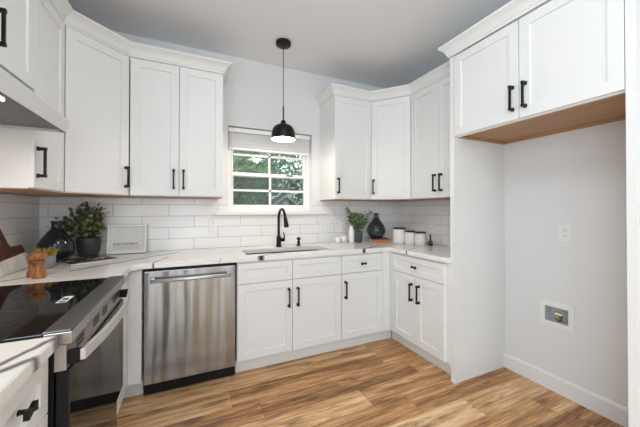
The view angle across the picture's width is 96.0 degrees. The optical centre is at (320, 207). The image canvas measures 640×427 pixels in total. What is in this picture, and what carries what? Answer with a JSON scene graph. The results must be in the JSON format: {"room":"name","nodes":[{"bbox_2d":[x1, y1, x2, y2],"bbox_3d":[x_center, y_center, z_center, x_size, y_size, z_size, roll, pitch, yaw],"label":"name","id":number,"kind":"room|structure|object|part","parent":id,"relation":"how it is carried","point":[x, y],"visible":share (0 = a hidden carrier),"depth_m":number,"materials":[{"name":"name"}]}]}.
{"room":"kitchen","nodes":[
{"label":"kitchen","id":0,"kind":"room"},
{"bbox_2d":[0,193,39,254],"bbox_3d":[-0.839,-0.111,-0.801,0.128,2.750,6.500,0,-1,-25],"label":"wall","id":1,"kind":"structure","parent":0,"point":[19,214],"depth_m":1.93,"materials":[{"name":"white tile"}]},
{"bbox_2d":[0,0,34,88],"bbox_3d":[-1.386,-0.847,1.007,0.383,0.550,0.748,0,-1,-25],"label":"upper cabinet","id":2,"kind":"object","parent":1,"relation":"attached to","point":[17,17],"visible":0.98,"depth_m":1.29,"materials":[{"name":"white paint"}]},
{"bbox_3d":[-1.248,-0.702,1.119,0.038,0.152,0.018,0,-1,-25],"label":"handle","id":3,"kind":"part","parent":2,"relation":"part of","materials":[{"name":"black metal"}]},
{"bbox_2d":[0,0,64,192],"bbox_3d":[-1.620,-0.603,1.516,0.383,1.030,0.373,0,-1,-25],"label":"upper cabinet","id":4,"kind":"object","parent":1,"relation":"attached to","point":[32,161],"visible":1,"depth_m":1.50,"materials":[{"name":"white paint"}]},
{"bbox_3d":[-1.399,-0.225,1.444,0.038,0.155,0.018,0,-1,-25],"label":"handle","id":5,"kind":"part","parent":4,"relation":"part of","materials":[{"name":"black metal"}]},
{"bbox_3d":[-1.489,-0.604,1.576,0.020,1.016,0.369,0,-1,-25],"label":"door","id":6,"kind":"part","parent":4,"relation":"part of","materials":[{"name":"white paint"}]},
{"bbox_2d":[0,67,69,132],"bbox_3d":[-1.330,-0.472,1.014,0.485,0.194,0.735,0,-1,-25],"label":"range hood","id":7,"kind":"object","parent":1,"relation":"attached to","point":[20,107],"visible":1,"depth_m":1.18,"materials":[{"name":"white metal"}]},
{"bbox_2d":[39,25,395,254],"bbox_3d":[-0.631,-0.079,2.944,3.614,2.750,0.158,0,-1,-25],"label":"wall","id":8,"kind":"structure","parent":0,"point":[253,90],"depth_m":2.83,"materials":[{"name":"white paint"}]},
{"bbox_2d":[41,222,50,237],"bbox_3d":[-2.080,0.172,2.189,0.072,0.115,0.009,0,-1,-25],"label":"wall outlet","id":9,"kind":"object","parent":8,"relation":"attached to","point":[45,226],"visible":0.64,"depth_m":2.18,"materials":[{"name":"white plastic"}]},
{"bbox_2d":[0,26,135,197],"bbox_3d":[-1.710,-0.599,2.029,0.644,1.030,0.632,0,-1,-25],"label":"upper cabinet","id":10,"kind":"object","parent":8,"relation":"attached to","point":[97,75],"visible":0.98,"depth_m":1.91,"materials":[{"name":"white paint"}]},
{"bbox_3d":[-1.492,-0.601,1.937,0.020,1.016,0.391,0,-1,22],"label":"door","id":11,"kind":"part","parent":10,"relation":"part of","materials":[{"name":"white paint"}]},
{"bbox_3d":[-1.402,-0.220,2.083,0.038,0.155,0.018,0,-1,22],"label":"handle","id":12,"kind":"part","parent":10,"relation":"part of","materials":[{"name":"black metal"}]},
{"bbox_2d":[130,57,222,198],"bbox_3d":[-1.177,-0.596,2.401,0.655,1.030,0.396,0,-1,-25],"label":"upper cabinet","id":13,"kind":"object","parent":8,"relation":"attached to","point":[176,112],"visible":1,"depth_m":2.25,"materials":[{"name":"white paint"}]},
{"bbox_2d":[49,0,231,84],"bbox_3d":[-1.209,-1.159,1.777,0.707,0.083,2.026,0,0,11],"label":"trim","id":14,"kind":"structure","parent":13,"relation":"attached to","point":[70,17],"depth_m":2.11,"materials":[{"name":"white paint"}]},
{"bbox_3d":[-1.264,-0.599,2.197,0.323,1.016,0.020,0,-1,-25],"label":"door","id":15,"kind":"part","parent":13,"relation":"part of","materials":[{"name":"white paint"}]},
{"bbox_3d":[-1.137,-0.219,2.220,0.018,0.155,0.038,0,-1,-25],"label":"handle","id":16,"kind":"part","parent":13,"relation":"part of","materials":[{"name":"black metal"}]},
{"bbox_3d":[-0.966,-0.597,2.333,0.323,1.016,0.020,0,-1,-25],"label":"door","id":17,"kind":"part","parent":13,"relation":"part of","materials":[{"name":"white paint"}]},
{"bbox_2d":[209,219,216,230],"bbox_3d":[-1.007,0.166,2.679,0.072,0.115,0.009,0,-1,-25],"label":"wall outlet","id":18,"kind":"object","parent":8,"relation":"attached to","point":[212,222],"visible":1,"depth_m":2.68,"materials":[{"name":"white plastic"}]},
{"bbox_2d":[39,197,395,254],"bbox_3d":[-0.600,0.154,2.874,3.358,0.454,0.008,0,-1,-25],"label":"tile backsplash","id":19,"kind":"structure","parent":8,"relation":"attached to","point":[172,224],"depth_m":2.66,"materials":[{"name":"white tile"}]},
{"bbox_2d":[228,132,308,211],"bbox_3d":[-0.541,-0.371,3.037,0.875,0.835,0.066,0,-1,-25],"label":"window","id":20,"kind":"structure","parent":8,"relation":"in","point":[305,176],"depth_m":3.02,"materials":[{"name":"white plastic"}]},
{"bbox_3d":[-0.548,-0.531,3.054,0.799,0.445,0.026,0,-1,-25],"label":"sash","id":21,"kind":"part","parent":20,"relation":"part of","materials":[{"name":"white plastic"}]},
{"bbox_3d":[-0.537,-0.167,3.025,0.799,0.367,0.026,0,-1,-25],"label":"sash","id":22,"kind":"part","parent":20,"relation":"part of","materials":[{"name":"white plastic"}]},
{"bbox_2d":[228,127,309,185],"bbox_3d":[-0.516,-0.492,2.982,0.855,0.572,0.062,0,-1,-25],"label":"window blind","id":23,"kind":"object","parent":20,"relation":"attached to","point":[240,139],"visible":0.94,"depth_m":2.93,"materials":[{"name":"white fabric"}]},
{"bbox_3d":[-0.518,-0.577,2.988,0.847,0.022,0.048,0,-1,-25],"label":"rail","id":24,"kind":"part","parent":23,"relation":"part of","materials":[{"name":"white"}]},
{"bbox_3d":[-0.135,-0.560,3.129,0.009,0.390,0.009,0,-1,43],"label":"lift cord","id":25,"kind":"part","parent":23,"relation":"part of","materials":[{"name":"white plastic"}]},
{"bbox_2d":[214,211,325,214],"bbox_3d":[-0.488,0.059,2.958,1.150,0.033,0.118,0,-1,-25],"label":"trim","id":26,"kind":"structure","parent":8,"relation":"attached to","point":[268,212],"depth_m":2.89,"materials":[{"name":"white wood"}]},
{"bbox_2d":[320,220,329,230],"bbox_3d":[0.042,0.198,3.157,0.118,0.115,0.010,0,-1,-25],"label":"light switch","id":27,"kind":"object","parent":8,"relation":"attached to","point":[324,224],"visible":1,"depth_m":3.15,"materials":[{"name":"white plastic"}]},
{"bbox_2d":[340,222,345,231],"bbox_3d":[0.249,0.223,3.251,0.072,0.115,0.009,0,-1,-25],"label":"wall outlet","id":28,"kind":"object","parent":8,"relation":"attached to","point":[342,224],"visible":1,"depth_m":3.25,"materials":[{"name":"white plastic"}]},
{"bbox_2d":[320,95,370,200],"bbox_3d":[0.264,-0.590,3.059,0.429,1.030,0.396,0,-1,-25],"label":"upper cabinet","id":29,"kind":"object","parent":8,"relation":"attached to","point":[345,123],"visible":1,"depth_m":2.93,"materials":[{"name":"white paint"}]},
{"bbox_2d":[315,61,449,105],"bbox_3d":[0.587,-1.154,2.757,1.502,0.088,0.437,0,-1,28],"label":"trim","id":30,"kind":"structure","parent":29,"relation":"attached to","point":[443,71],"depth_m":2.86,"materials":[{"name":"white paint"}]},
{"bbox_2d":[68,0,551,88],"bbox_3d":[0.747,-1.529,-0.066,3.614,0.100,6.740,0,-1,-25],"label":"ceiling","id":31,"kind":"structure","parent":0,"point":[383,44],"depth_m":2.34,"materials":[{"name":"white paint"}]},
{"bbox_2d":[271,38,295,141],"bbox_3d":[-0.332,-1.027,2.538,0.214,0.859,0.214,0,-1,-25],"label":"pendant lamp","id":32,"kind":"object","parent":31,"relation":"hanging from","point":[281,132],"visible":1,"depth_m":2.50,"materials":[{"name":"black metal"}]},
{"bbox_3d":[-0.332,-0.663,2.535,0.214,0.130,0.214,0,-1,-25],"label":"lamp shade","id":33,"kind":"part","parent":32,"relation":"part of","materials":[{"name":"black metal"}]},
{"bbox_3d":[-0.332,-1.158,2.539,0.005,0.540,0.005,0,-1,43],"label":"cord","id":34,"kind":"part","parent":32,"relation":"part of","materials":[{"name":"black metal"}]},
{"bbox_2d":[117,331,623,426],"bbox_3d":[0.747,1.321,-0.089,3.614,0.100,6.740,0,-1,-25],"label":"floor","id":35,"kind":"structure","parent":0,"point":[384,382],"depth_m":1.95,"materials":[{"name":"brown wood"}]},
{"bbox_2d":[0,359,47,426],"bbox_3d":[-0.985,0.837,0.529,0.688,0.876,0.316,0,-1,-25],"label":"base cabinet","id":36,"kind":"object","parent":35,"relation":"on","point":[28,406],"visible":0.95,"depth_m":0.71,"materials":[{"name":"white paint"}]},
{"bbox_3d":[-0.685,0.474,0.669,0.028,0.023,0.044,0,-1,-25],"label":"knob","id":37,"kind":"part","parent":36,"relation":"part of","materials":[{"name":"black metal"}]},
{"bbox_2d":[0,336,57,407],"bbox_3d":[-0.996,0.380,0.531,0.694,0.037,0.321,0,-1,-25],"label":"countertop","id":38,"kind":"structure","parent":36,"relation":"on","point":[19,360],"depth_m":0.69,"materials":[{"name":"white stone"}]},
{"bbox_3d":[-0.707,0.720,0.657,0.020,0.289,0.312,0,-1,-25],"label":"drawer","id":39,"kind":"part","parent":36,"relation":"part of","materials":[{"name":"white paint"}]},
{"bbox_2d":[0,275,130,426],"bbox_3d":[-1.172,0.817,1.042,0.758,0.926,0.754,0,-1,-25],"label":"range","id":40,"kind":"object","parent":35,"relation":"on","point":[85,371],"visible":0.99,"depth_m":1.03,"materials":[{"name":"black glass"}]},
{"bbox_2d":[0,278,106,343],"bbox_3d":[-1.228,0.381,1.020,0.634,0.045,0.750,0,-1,-25],"label":"cooktop","id":41,"kind":"object","parent":40,"relation":"in","point":[27,311],"depth_m":1.06,"materials":[{"name":"black ceramic"}]},
{"bbox_3d":[-0.910,0.376,1.165,0.066,0.042,0.754,0,-1,-25],"label":"trim","id":42,"kind":"part","parent":40,"relation":"part of","materials":[{"name":"grey metal"}]},
{"bbox_3d":[-0.905,0.438,1.167,0.028,0.074,0.742,0,-1,-25],"label":"vent panel","id":43,"kind":"part","parent":40,"relation":"part of","materials":[{"name":"silver metal"}]},
{"bbox_3d":[-0.902,0.703,1.166,0.028,0.452,0.742,0,-1,-25],"label":"oven door","id":44,"kind":"part","parent":40,"relation":"part of","materials":[{"name":"black plastic"}]},
{"bbox_3d":[-0.887,0.703,1.173,0.005,0.452,0.742,0,-1,-25],"label":"door glass","id":45,"kind":"part","parent":40,"relation":"part of","materials":[{"name":"black glass"}]},
{"bbox_3d":[-0.846,0.439,1.194,0.042,0.032,0.726,0,-1,-25],"label":"handle","id":46,"kind":"part","parent":40,"relation":"part of","materials":[{"name":"silver metal"}]},
{"bbox_3d":[-0.910,1.066,1.159,0.005,0.259,0.742,0,-1,-25],"label":"drawer","id":47,"kind":"part","parent":40,"relation":"part of","materials":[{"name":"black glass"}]},
{"bbox_2d":[117,269,143,414],"bbox_3d":[-1.579,0.849,1.860,0.748,0.876,1.012,0,-1,-25],"label":"base cabinet","id":48,"kind":"object","parent":35,"relation":"on","point":[133,318],"visible":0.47,"depth_m":1.90,"materials":[{"name":"white paint"}]},
{"bbox_3d":[-1.232,0.795,1.905,0.075,0.740,0.018,0,-1,-25],"label":"filler panel","id":49,"kind":"part","parent":48,"relation":"part of","materials":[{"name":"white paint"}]},
{"bbox_2d":[0,239,449,285],"bbox_3d":[-0.330,0.395,2.271,3.366,0.037,1.310,0,-1,-25],"label":"countertop","id":50,"kind":"structure","parent":48,"relation":"on","point":[126,263],"depth_m":2.25,"materials":[{"name":"white stone"}]},
{"bbox_2d":[0,229,29,276],"bbox_3d":[-1.805,0.241,1.641,0.109,0.263,0.355,0,-1,-25],"label":"cutting board","id":51,"kind":"object","parent":50,"relation":"on","point":[12,259],"visible":0.93,"depth_m":1.66,"materials":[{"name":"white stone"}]},
{"bbox_2d":[26,254,35,277],"bbox_3d":[-1.541,0.309,1.540,0.052,0.122,0.052,0,-1,-25],"label":"pepper mill","id":52,"kind":"object","parent":50,"relation":"on","point":[29,256],"visible":0.62,"depth_m":1.52,"materials":[{"name":"brown wood"}]},
{"bbox_2d":[32,251,46,278],"bbox_3d":[-1.477,0.300,1.510,0.058,0.138,0.058,0,-1,-25],"label":"pepper mill","id":53,"kind":"object","parent":50,"relation":"on","point":[39,271],"visible":1,"depth_m":1.49,"materials":[{"name":"brown wood"}]},
{"bbox_2d":[33,247,58,268],"bbox_3d":[-1.683,0.305,1.756,0.117,0.133,0.123,0,0,-2],"label":"succulent pot","id":54,"kind":"object","parent":50,"relation":"on","point":[50,262],"visible":0.55,"depth_m":1.74,"materials":[{"name":"grey concrete"}]},
{"bbox_3d":[-1.676,0.332,1.754,0.092,0.078,0.092,0,-1,-25],"label":"pot","id":55,"kind":"part","parent":54,"relation":"part of","materials":[{"name":"grey concrete"}]},
{"bbox_2d":[36,221,74,261],"bbox_3d":[-1.825,0.233,1.984,0.202,0.280,0.202,0,-1,-25],"label":"vase","id":56,"kind":"object","parent":50,"relation":"on","point":[56,237],"visible":0.88,"depth_m":1.94,"materials":[{"name":"black glass"}]},
{"bbox_2d":[54,201,107,257],"bbox_3d":[-1.796,0.165,2.175,0.313,0.421,0.222,0,-1,-25],"label":"potted plant","id":57,"kind":"object","parent":50,"relation":"on","point":[87,245],"visible":0.99,"depth_m":2.16,"materials":[{"name":"green plant"}]},
{"bbox_3d":[-1.773,0.301,2.199,0.154,0.148,0.154,0,-1,-25],"label":"pot","id":58,"kind":"part","parent":57,"relation":"part of","materials":[{"name":"grey ceramic"}]},
{"bbox_2d":[58,255,117,265],"bbox_3d":[-1.601,0.363,1.986,0.200,0.020,0.274,0,-1,29],"label":"magazine","id":59,"kind":"object","parent":50,"relation":"on","point":[92,259],"visible":1,"depth_m":1.95,"materials":[{"name":"grey paper"}]},
{"bbox_2d":[106,224,146,253],"bbox_3d":[-1.582,0.260,2.356,0.270,0.233,0.066,0,-1,-25],"label":"framed sign","id":60,"kind":"object","parent":50,"relation":"on","point":[121,239],"visible":1,"depth_m":2.36,"materials":[{"name":"white wood"}]},
{"bbox_2d":[110,227,143,251],"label":"print","id":61,"kind":"object","parent":60,"relation":"attached to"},
{"bbox_2d":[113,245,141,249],"bbox_3d":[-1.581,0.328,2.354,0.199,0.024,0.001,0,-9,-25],"label":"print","id":62,"kind":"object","parent":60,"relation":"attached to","point":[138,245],"depth_m":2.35},
{"bbox_2d":[246,249,317,254],"bbox_3d":[-0.315,0.510,2.576,0.766,0.186,0.326,0,-1,-25],"label":"sink","id":63,"kind":"object","parent":50,"relation":"in","point":[313,249],"visible":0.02,"depth_m":2.72,"materials":[{"name":"grey metal"}]},
{"bbox_2d":[276,208,288,246],"bbox_3d":[-0.354,0.192,2.706,0.092,0.374,0.244,0,-1,-25],"label":"faucet","id":64,"kind":"object","parent":50,"relation":"on","point":[279,239],"visible":1,"depth_m":2.76,"materials":[{"name":"black metal"}]},
{"bbox_2d":[330,242,355,244],"bbox_3d":[0.234,0.376,3.031,0.299,0.012,0.156,0,-1,-25],"label":"tray","id":65,"kind":"object","parent":50,"relation":"on","point":[332,243],"visible":0.82,"depth_m":2.96,"materials":[{"name":"white ceramic"}]},
{"bbox_2d":[333,237,339,242],"bbox_3d":[0.166,0.339,2.986,0.072,0.060,0.060,0,0,10],"label":"cup","id":66,"kind":"object","parent":65,"relation":"on","point":[337,239],"visible":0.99,"depth_m":2.96,"materials":[{"name":"white ceramic"}]},
{"bbox_2d":[340,235,346,242],"bbox_3d":[0.232,0.334,3.032,0.084,0.071,0.071,0,0,11],"label":"cup","id":67,"kind":"object","parent":65,"relation":"on","point":[343,238],"visible":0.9,"depth_m":3.00,"materials":[{"name":"white ceramic"}]},
{"bbox_2d":[348,225,353,241],"bbox_3d":[0.324,0.281,3.062,0.062,0.177,0.062,0,-1,-25],"label":"bottle","id":68,"kind":"object","parent":65,"relation":"on","point":[351,230],"visible":0.98,"depth_m":3.04,"materials":[{"name":"white ceramic"}]},
{"bbox_2d":[354,231,362,241],"bbox_3d":[0.414,0.324,3.196,0.098,0.119,0.098,0,-1,-25],"label":"pot","id":69,"kind":"object","parent":50,"relation":"on","point":[358,235],"depth_m":3.16,"materials":[{"name":"grey ceramic"}]},
{"bbox_2d":[345,207,372,241],"bbox_3d":[0.421,0.190,3.170,0.348,0.386,0.154,0,-1,-25],"label":"eucalyptus","id":70,"kind":"object","parent":50,"relation":"on","point":[354,218],"visible":0.98,"depth_m":3.15,"materials":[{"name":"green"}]},
{"bbox_2d":[366,239,389,241],"bbox_3d":[0.641,0.371,3.260,0.217,0.026,0.151,0,-1,-21],"label":"book","id":71,"kind":"object","parent":50,"relation":"on","point":[380,240],"visible":0.77,"depth_m":3.20,"materials":[{"name":"orange paper"}]},
{"bbox_2d":[365,237,387,239],"bbox_3d":[0.626,0.351,3.260,0.230,0.012,0.144,0,-1,-28],"label":"book","id":72,"kind":"object","parent":71,"relation":"on","point":[369,238],"visible":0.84,"depth_m":3.19,"materials":[{"name":"grey paper"}]},
{"bbox_2d":[367,213,384,237],"bbox_3d":[0.627,0.205,3.278,0.208,0.280,0.208,0,-1,-25],"label":"vase","id":73,"kind":"object","parent":72,"relation":"on","point":[375,229],"visible":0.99,"depth_m":3.21,"materials":[{"name":"black glass"}]},
{"bbox_2d":[393,227,405,243],"bbox_3d":[0.841,0.300,3.089,0.146,0.165,0.144,0,-1,-25],"label":"canister","id":74,"kind":"object","parent":50,"relation":"on","point":[398,232],"visible":0.94,"depth_m":3.03,"materials":[{"name":"white ceramic"}]},
{"bbox_2d":[405,230,414,244],"bbox_3d":[0.924,0.312,2.990,0.115,0.140,0.112,0,-1,-25],"label":"canister","id":75,"kind":"object","parent":50,"relation":"on","point":[409,234],"visible":0.94,"depth_m":2.94,"materials":[{"name":"white ceramic"}]},
{"bbox_2d":[415,231,425,245],"bbox_3d":[1.002,0.314,2.903,0.115,0.135,0.112,0,-1,-25],"label":"canister","id":76,"kind":"object","parent":50,"relation":"on","point":[420,236],"visible":1,"depth_m":2.86,"materials":[{"name":"white ceramic"}]},
{"bbox_2d":[428,234,432,245],"bbox_3d":[1.085,0.325,2.856,0.050,0.112,0.050,0,-1,-25],"label":"bottle","id":77,"kind":"object","parent":50,"relation":"on","point":[430,242],"visible":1,"depth_m":2.84,"materials":[{"name":"brown glass"}]},
{"bbox_2d":[143,263,235,394],"bbox_3d":[-1.021,0.856,2.278,0.600,0.868,0.654,0,-1,-25],"label":"dishwasher","id":78,"kind":"object","parent":35,"relation":"on","point":[189,311],"visible":0.99,"depth_m":2.02,"materials":[{"name":"silver metal"}]},
{"bbox_3d":[-0.890,0.491,1.994,0.510,0.025,0.025,0,-1,-25],"label":"handle","id":79,"kind":"part","parent":78,"relation":"part of","materials":[{"name":"silver metal"}]},
{"bbox_2d":[235,255,340,372],"bbox_3d":[-0.345,0.855,2.617,0.894,0.876,0.658,0,-1,-25],"label":"base cabinet","id":80,"kind":"object","parent":35,"relation":"on","point":[289,309],"visible":0.98,"depth_m":2.33,"materials":[{"name":"white paint"}]},
{"bbox_3d":[-0.436,0.878,2.267,0.434,0.577,0.020,0,-1,-25],"label":"door","id":81,"kind":"part","parent":80,"relation":"part of","materials":[{"name":"white paint"}]},
{"bbox_3d":[-0.256,0.729,2.318,0.018,0.154,0.038,0,-1,-25],"label":"handle","id":82,"kind":"part","parent":80,"relation":"part of","materials":[{"name":"black metal"}]},
{"bbox_3d":[-0.185,0.729,2.350,0.018,0.154,0.038,0,-1,-25],"label":"handle","id":83,"kind":"part","parent":80,"relation":"part of","materials":[{"name":"black metal"}]},
{"bbox_3d":[-0.029,0.879,2.452,0.452,0.577,0.020,0,-1,-25],"label":"door","id":84,"kind":"part","parent":80,"relation":"part of","materials":[{"name":"white paint"}]},
{"bbox_2d":[337,251,390,349],"bbox_3d":[0.339,0.857,2.929,0.608,0.876,0.658,0,-1,-25],"label":"base cabinet","id":85,"kind":"object","parent":35,"relation":"on","point":[365,277],"visible":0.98,"depth_m":2.65,"materials":[{"name":"white paint"}]},
{"bbox_3d":[0.222,0.730,2.536,0.018,0.154,0.038,0,-1,-25],"label":"handle","id":86,"kind":"part","parent":85,"relation":"part of","materials":[{"name":"black metal"}]},
{"bbox_3d":[0.377,0.511,2.640,0.432,0.155,0.020,0,-1,-25],"label":"drawer","id":87,"kind":"part","parent":85,"relation":"part of","materials":[{"name":"white paint"}]},
{"bbox_3d":[0.377,0.881,2.637,0.432,0.577,0.020,0,-1,-25],"label":"door","id":88,"kind":"part","parent":85,"relation":"part of","materials":[{"name":"white paint"}]},
{"bbox_3d":[0.616,0.796,2.748,0.086,0.752,0.018,0,-1,-25],"label":"filler panel","id":89,"kind":"part","parent":85,"relation":"part of","materials":[{"name":"white paint"}]},
{"bbox_2d":[390,251,450,374],"bbox_3d":[1.031,0.855,2.590,0.613,0.876,0.764,0,-1,-25],"label":"base cabinet","id":90,"kind":"object","parent":35,"relation":"on","point":[420,288],"visible":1,"depth_m":2.38,"materials":[{"name":"white paint"}]},
{"bbox_3d":[0.674,0.796,2.752,0.018,0.752,0.053,0,-1,-25],"label":"filler panel","id":91,"kind":"part","parent":90,"relation":"part of","materials":[{"name":"white paint"}]},
{"bbox_3d":[0.748,0.880,2.586,0.020,0.577,0.302,0,-1,-25],"label":"door","id":92,"kind":"part","parent":90,"relation":"part of","materials":[{"name":"white paint"}]},
{"bbox_3d":[0.768,0.730,2.475,0.038,0.154,0.018,0,-1,-25],"label":"handle","id":93,"kind":"part","parent":90,"relation":"part of","materials":[{"name":"black metal"}]},
{"bbox_3d":[0.803,0.729,2.397,0.038,0.154,0.018,0,-1,-25],"label":"handle","id":94,"kind":"part","parent":90,"relation":"part of","materials":[{"name":"black metal"}]},
{"bbox_3d":[0.811,0.509,2.451,0.020,0.155,0.605,0,-1,-25],"label":"drawer","id":95,"kind":"part","parent":90,"relation":"part of","materials":[{"name":"white paint"}]},
{"bbox_3d":[0.875,0.878,2.309,0.020,0.577,0.299,0,-1,-25],"label":"door","id":96,"kind":"part","parent":90,"relation":"part of","materials":[{"name":"white paint"}]},
{"bbox_2d":[450,56,504,383],"bbox_3d":[1.227,0.089,2.244,0.568,2.402,0.034,0,-1,-25],"label":"panel","id":97,"kind":"object","parent":35,"relation":"on","point":[476,167],"visible":0.79,"depth_m":2.20,"materials":[{"name":"white paint"}]},
{"bbox_2d":[625,0,639,426],"bbox_3d":[1.621,0.082,1.379,0.568,2.402,0.034,0,-1,-25],"label":"panel","id":98,"kind":"object","parent":35,"relation":"on","point":[632,7],"visible":1,"depth_m":1.26,"materials":[{"name":"white paint"}]},
{"bbox_2d":[396,60,627,407],"bbox_3d":[2.333,-0.098,0.646,0.128,2.750,6.500,0,-1,-25],"label":"wall","id":99,"kind":"structure","parent":0,"point":[575,178],"depth_m":1.95,"materials":[{"name":"white paint"}]},
{"bbox_2d":[363,96,424,201],"bbox_3d":[0.783,-0.590,3.149,0.629,1.030,0.662,0,-1,-25],"label":"upper cabinet","id":100,"kind":"object","parent":99,"relation":"attached to","point":[390,118],"visible":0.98,"depth_m":2.92,"materials":[{"name":"white paint"}]},
{"bbox_3d":[0.539,-0.212,2.968,0.018,0.155,0.038,0,-1,26],"label":"handle","id":101,"kind":"part","parent":100,"relation":"part of","materials":[{"name":"black metal"}]},
{"bbox_3d":[0.706,-0.592,2.923,0.392,1.016,0.020,0,-1,26],"label":"door","id":102,"kind":"part","parent":100,"relation":"part of","materials":[{"name":"white paint"}]},
{"bbox_2d":[396,200,449,245],"bbox_3d":[1.204,0.155,2.973,0.008,0.454,1.310,0,-1,-25],"label":"tile backsplash","id":103,"kind":"structure","parent":99,"relation":"attached to","point":[411,215],"depth_m":3.09,"materials":[{"name":"white tile"}]},
{"bbox_2d":[411,75,449,199],"bbox_3d":[1.163,-0.594,2.597,0.396,1.030,0.648,0,-1,-25],"label":"upper cabinet","id":104,"kind":"object","parent":99,"relation":"attached to","point":[430,106],"visible":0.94,"depth_m":2.60,"materials":[{"name":"white paint"}]},
{"bbox_3d":[0.963,-0.595,2.675,0.020,1.016,0.335,0,-1,-25],"label":"door","id":105,"kind":"part","parent":104,"relation":"part of","materials":[{"name":"white paint"}]},
{"bbox_3d":[0.993,-0.216,2.536,0.038,0.155,0.018,0,-1,-25],"label":"handle","id":106,"kind":"part","parent":104,"relation":"part of","materials":[{"name":"black metal"}]},
{"bbox_3d":[1.022,-0.217,2.473,0.038,0.155,0.018,0,-1,-25],"label":"handle","id":107,"kind":"part","parent":104,"relation":"part of","materials":[{"name":"black metal"}]},
{"bbox_3d":[1.097,-0.597,2.381,0.020,1.016,0.305,0,-1,-25],"label":"door","id":108,"kind":"part","parent":104,"relation":"part of","materials":[{"name":"white paint"}]},
{"bbox_2d":[430,222,434,232],"bbox_3d":[1.171,0.211,3.026,0.009,0.115,0.072,0,-1,-25],"label":"wall outlet","id":109,"kind":"object","parent":99,"relation":"attached to","point":[432,224],"visible":1,"depth_m":3.02,"materials":[{"name":"white plastic"}]},
{"bbox_2d":[454,0,625,144],"bbox_3d":[1.407,-0.816,1.812,0.606,0.600,0.914,0,-1,-25],"label":"upper cabinet","id":110,"kind":"object","parent":99,"relation":"attached to","point":[559,67],"visible":0.99,"depth_m":1.62,"materials":[{"name":"white paint"}]},
{"bbox_3d":[1.081,-0.816,1.913,0.020,0.586,0.455,0,-1,-25],"label":"door","id":111,"kind":"part","parent":110,"relation":"part of","materials":[{"name":"white paint"}]},
{"bbox_2d":[438,0,547,58],"bbox_3d":[1.397,-1.162,1.810,0.629,0.088,1.096,0,-1,-25],"label":"trim","id":112,"kind":"structure","parent":110,"relation":"attached to","point":[513,9],"depth_m":1.83,"materials":[{"name":"white paint"}]},
{"bbox_3d":[1.135,-0.651,1.722,0.038,0.152,0.018,0,-1,-25],"label":"handle","id":113,"kind":"part","parent":110,"relation":"part of","materials":[{"name":"black metal"}]},
{"bbox_3d":[1.165,-0.652,1.656,0.038,0.152,0.018,0,-1,-25],"label":"handle","id":114,"kind":"part","parent":110,"relation":"part of","materials":[{"name":"black metal"}]},
{"bbox_3d":[1.440,-0.526,1.825,0.528,0.022,0.910,0,-1,-25],"label":"panel","id":115,"kind":"part","parent":110,"relation":"part of","materials":[{"name":"brown wood"}]},
{"bbox_3d":[1.270,-0.819,1.497,0.020,0.586,0.451,0,-1,-25],"label":"door","id":116,"kind":"part","parent":110,"relation":"part of","materials":[{"name":"white paint"}]},
{"bbox_2d":[540,298,573,333],"bbox_3d":[1.680,0.752,2.025,0.091,0.178,0.202,0,-1,-25],"label":"water supply box","id":117,"kind":"object","parent":99,"relation":"attached to","point":[553,314],"visible":0.96,"depth_m":2.03,"materials":[{"name":"white plastic"}]},
{"bbox_2d":[559,225,570,241],"bbox_3d":[1.663,0.178,1.965,0.009,0.115,0.072,0,-1,-25],"label":"wall outlet","id":118,"kind":"object","parent":99,"relation":"attached to","point":[564,230],"visible":1,"depth_m":1.96,"materials":[{"name":"white plastic"}]},
{"bbox_2d":[504,353,628,426],"bbox_3d":[1.678,1.231,1.919,0.014,0.112,0.915,0,-1,-25],"label":"baseboard","id":119,"kind":"structure","parent":99,"relation":"attached to","point":[605,407],"depth_m":1.92,"materials":[{"name":"white wood"}]},
{"label":"outside","id":120,"kind":"structure","parent":0,"visible":0},
{"bbox_3d":[-1.677,1.874,21.333,38.000,0.050,33.500,0,-1,-25],"label":"ground","id":121,"kind":"structure","parent":120,"visible":0},
{"bbox_2d":[233,151,263,204],"bbox_3d":[-3.607,-0.478,12.973,2.162,4.533,2.123,0,-1,-25],"label":"tree","id":122,"kind":"object","parent":121,"relation":"on","point":[236,194],"visible":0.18,"depth_m":12.80,"materials":[{"name":"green plant"}]},
{"bbox_2d":[233,150,267,204],"bbox_3d":[-3.039,-0.830,9.486,2.601,5.176,2.596,0,-1,-25],"label":"tree","id":123,"kind":"object","parent":121,"relation":"on","point":[238,168],"visible":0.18,"depth_m":9.43,"materials":[{"name":"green plant"}]},
{"bbox_2d":[233,150,278,204],"bbox_3d":[-4.430,-1.796,17.639,3.786,7.241,3.996,0,0,-17],"label":"tree","id":124,"kind":"object","parent":121,"relation":"on","point":[273,187],"visible":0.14,"depth_m":17.54,"materials":[{"name":"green plant"}]},
{"bbox_2d":[233,152,298,204],"bbox_3d":[-4.657,-2.846,23.021,6.119,9.428,6.031,0,-1,-25],"label":"tree","id":125,"kind":"object","parent":121,"relation":"on","point":[279,164],"visible":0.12,"depth_m":22.48,"materials":[{"name":"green plant"}]},
{"bbox_2d":[265,195,298,204],"bbox_3d":[-2.006,0.606,14.307,1.480,2.370,1.830,0,-1,-25],"label":"garden shed","id":126,"kind":"object","parent":121,"relation":"on","point":[280,200],"visible":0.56,"depth_m":13.62,"materials":[{"name":"grey"}]},
{"bbox_2d":[281,155,302,204],"bbox_3d":[-0.654,-1.543,18.780,3.953,6.754,3.964,0,-1,-25],"label":"tree","id":127,"kind":"object","parent":121,"relation":"on","point":[299,196],"visible":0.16,"depth_m":18.27,"materials":[{"name":"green plant"}]}
]}

